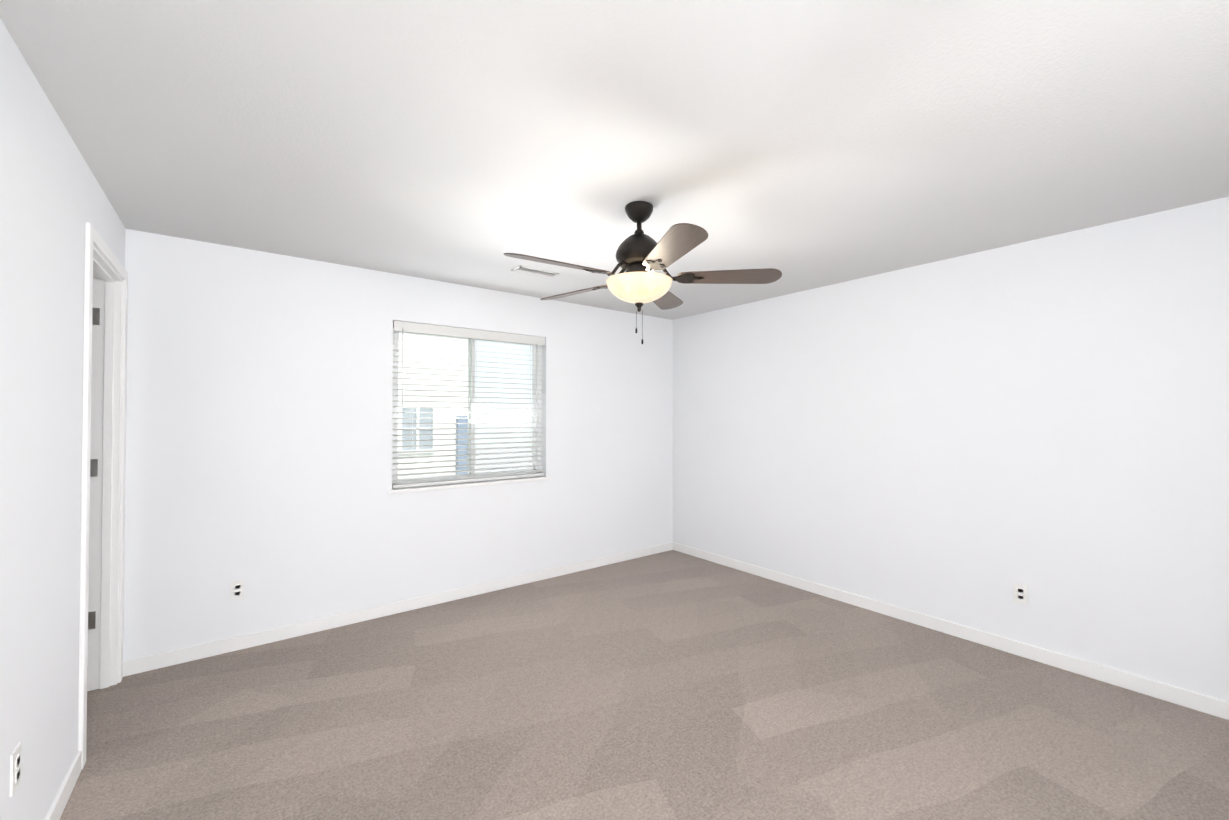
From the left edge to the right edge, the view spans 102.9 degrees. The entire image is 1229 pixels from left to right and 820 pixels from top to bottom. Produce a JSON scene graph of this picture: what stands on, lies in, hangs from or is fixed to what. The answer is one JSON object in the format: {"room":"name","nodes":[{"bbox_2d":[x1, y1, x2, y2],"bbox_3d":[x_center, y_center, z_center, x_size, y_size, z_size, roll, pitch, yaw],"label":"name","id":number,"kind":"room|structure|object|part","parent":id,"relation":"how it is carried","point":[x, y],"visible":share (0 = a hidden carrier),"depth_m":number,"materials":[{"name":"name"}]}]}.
{"room":"empty bedroom","nodes":[
{"label":"empty bedroom","id":0,"kind":"room"},
{"bbox_2d":[0,19,125,819],"bbox_3d":[-0.986,0.196,0.375,0.115,2.440,5.700,1,-1,-38],"label":"wall","id":1,"kind":"structure","parent":0,"point":[53,198],"depth_m":1.54,"materials":[{"name":"white paint"}]},
{"bbox_2d":[10,742,21,796],"bbox_3d":[-1.700,1.019,1.392,0.008,0.115,0.070,1,-1,-38],"label":"electrical outlet","id":2,"kind":"object","parent":1,"relation":"attached to","point":[15,768],"visible":1,"depth_m":1.38,"materials":[{"name":"white plastic"}]},
{"bbox_2d":[45,751,80,819],"bbox_3d":[-0.932,1.375,0.394,0.013,0.082,5.687,1,-1,-38],"label":"baseboard","id":3,"kind":"structure","parent":1,"relation":"attached to","point":[57,808],"depth_m":1.78,"materials":[{"name":"white wood"}]},
{"bbox_2d":[78,222,127,769],"bbox_3d":[-2.445,0.342,2.267,0.147,2.197,0.864,1,-1,-38],"label":"door frame","id":4,"kind":"structure","parent":1,"relation":"attached to","point":[104,488],"depth_m":2.54,"materials":[{"name":"white wood"}]},
{"bbox_2d":[88,307,99,629],"bbox_3d":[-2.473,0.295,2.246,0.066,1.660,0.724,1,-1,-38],"label":"door jamb hinges","id":5,"kind":"object","parent":4,"relation":"attached to","point":[94,462],"visible":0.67,"depth_m":2.53,"materials":[{"name":"silver metal"}]},
{"bbox_2d":[123,229,672,660],"bbox_3d":[-0.973,0.244,4.077,4.654,2.440,0.150,1,-1,-38],"label":"wall","id":6,"kind":"structure","parent":0,"point":[259,399],"depth_m":3.24,"materials":[{"name":"white paint"}]},
{"bbox_2d":[230,579,244,600],"bbox_3d":[-2.280,1.090,2.960,0.070,0.115,0.008,1,-1,-38],"label":"electrical outlet","id":7,"kind":"object","parent":6,"relation":"attached to","point":[237,590],"visible":1,"depth_m":2.96,"materials":[{"name":"white plastic"}]},
{"bbox_2d":[123,542,672,676],"bbox_3d":[-1.027,1.421,3.917,4.163,0.082,0.013,1,-1,-38],"label":"baseboard","id":8,"kind":"structure","parent":6,"relation":"attached to","point":[167,659],"depth_m":3.34,"materials":[{"name":"white wood"}]},
{"bbox_2d":[392,328,541,487],"bbox_3d":[-1.165,-0.032,3.984,1.255,1.220,0.070,1,-1,-38],"label":"window","id":9,"kind":"structure","parent":6,"relation":"in","point":[535,356],"depth_m":3.97,"materials":[{"name":"white plastic"}]},
{"bbox_2d":[392,320,544,487],"bbox_3d":[-1.113,-0.037,3.917,1.239,1.205,0.074,1,-1,-38],"label":"window blinds","id":10,"kind":"object","parent":9,"relation":"attached to","point":[402,326],"visible":0.94,"depth_m":3.86,"materials":[{"name":"white plastic"}]},
{"bbox_2d":[388,476,549,493],"bbox_3d":[-1.112,0.589,3.908,1.315,0.025,0.102,1,-1,-38],"label":"window sill","id":11,"kind":"structure","parent":6,"relation":"attached to","point":[453,485],"depth_m":3.83,"materials":[{"name":"white wood"}]},
{"bbox_2d":[0,0,1228,319],"bbox_3d":[0.310,-1.061,1.390,5.920,0.100,6.000,1,-1,-38],"label":"ceiling","id":12,"kind":"structure","parent":0,"point":[804,144],"depth_m":1.73,"materials":[{"name":"paint"}]},
{"bbox_2d":[511,266,558,277],"bbox_3d":[-0.562,-0.976,3.482,0.310,0.014,0.130,1,-1,-38],"label":"ceiling vent","id":13,"kind":"object","parent":12,"relation":"in","point":[533,271],"visible":0.96,"depth_m":3.46,"materials":[{"name":"white metal"}]},
{"bbox_2d":[504,201,781,344],"bbox_3d":[0.077,-0.659,2.388,1.280,0.678,1.305,1,-1,-38],"label":"ceiling fan","id":14,"kind":"object","parent":12,"relation":"hanging from","point":[641,256],"visible":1,"depth_m":2.31,"materials":[{"name":"brown wood"}]},
{"bbox_3d":[-0.246,-0.648,2.167,0.500,0.006,0.144,0,12,-33],"label":"blade","id":15,"kind":"part","parent":14,"relation":"part of","materials":[{"name":"brown wood"}]},
{"bbox_3d":[-0.215,-0.641,2.677,0.500,0.006,0.144,-1,12,39],"label":"blade","id":16,"kind":"part","parent":14,"relation":"part of","materials":[{"name":"brown wood"}]},
{"bbox_3d":[0.121,-0.739,2.402,0.232,0.517,0.232,1,-1,-38],"label":"motor","id":17,"kind":"part","parent":14,"relation":"part of","materials":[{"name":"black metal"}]},
{"bbox_3d":[0.121,-0.578,2.400,0.326,0.106,0.326,1,-1,-38],"label":"lamp shade","id":18,"kind":"part","parent":14,"relation":"part of","materials":[{"name":"white glass"}]},
{"bbox_3d":[0.280,-0.639,2.805,0.144,0.006,0.500,-14,-6,21],"label":"blade","id":19,"kind":"part","parent":14,"relation":"part of","materials":[{"name":"brown wood"}]},
{"bbox_3d":[0.230,-0.650,1.979,0.144,0.006,0.500,14,-4,-14],"label":"blade","id":20,"kind":"part","parent":14,"relation":"part of","materials":[{"name":"brown wood"}]},
{"label":"blade","id":21,"kind":"part","parent":14,"relation":"part of","materials":[{"name":"brown wood"}]},
{"bbox_2d":[60,550,1228,819],"bbox_3d":[0.857,1.463,1.684,4.654,0.060,5.850,1,-1,-38],"label":"floor","id":22,"kind":"structure","parent":0,"point":[672,684],"depth_m":2.25,"materials":[{"name":"carpet"}]},
{"bbox_2d":[672,197,1228,701],"bbox_3d":[2.506,0.231,3.065,0.376,2.440,5.700,1,-1,-38],"label":"wall","id":23,"kind":"structure","parent":0,"point":[968,439],"depth_m":2.96,"materials":[{"name":"white paint"}]},
{"bbox_2d":[673,542,1228,719],"bbox_3d":[1.860,1.419,3.779,0.269,0.082,3.730,1,-1,-38],"label":"baseboard","id":24,"kind":"structure","parent":23,"relation":"attached to","point":[1182,697],"depth_m":2.94,"materials":[{"name":"white wood"}]},
{"bbox_2d":[1013,582,1028,605],"bbox_3d":[2.394,1.084,2.885,0.008,0.115,0.070,1,-1,-38],"label":"electrical outlet","id":25,"kind":"object","parent":23,"relation":"attached to","point":[1020,593],"visible":1,"depth_m":2.88,"materials":[{"name":"white plastic"}]},
{"bbox_3d":[-3.650,3.607,20.876,6.100,1.950,6.500,1,-1,-38],"label":"wall","id":26,"kind":"structure","parent":0,"visible":0},
{"bbox_2d":[474,446,533,481],"bbox_3d":[-3.650,2.082,20.896,6.800,1.100,7.200,1,-1,-38],"label":"house roof","id":27,"kind":"structure","parent":26,"relation":"on","point":[500,460],"depth_m":18.79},
{"bbox_3d":[-13.784,4.750,30.002,65.000,0.100,55.650,1,-1,-38],"label":"ground","id":28,"kind":"structure","parent":0,"visible":0},
{"bbox_2d":[398,332,467,487],"bbox_3d":[-8.303,1.312,11.640,7.220,6.300,7.500,1,-1,-38],"label":"wall","id":29,"kind":"structure","parent":28,"relation":"on","point":[438,350],"depth_m":10.41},
{"bbox_2d":[398,405,436,453],"bbox_3d":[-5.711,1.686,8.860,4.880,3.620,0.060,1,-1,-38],"label":"window","id":30,"kind":"structure","parent":29,"relation":"attached to","point":[420,426],"depth_m":10.12,"materials":[{"name":"white glass"}]},
{"bbox_3d":[-5.697,1.686,8.842,4.880,3.620,0.015,1,-1,-38],"label":"house window trim","id":31,"kind":"part","parent":30,"relation":"part of","materials":[{"name":"white"}]},
{"bbox_2d":[456,416,467,482],"bbox_3d":[-3.325,1.140,10.702,0.240,2.020,0.055,1,-1,-38],"label":"window","id":32,"kind":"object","parent":29,"relation":"attached to","point":[463,441],"depth_m":10.68,"materials":[{"name":"glass"}]}
]}

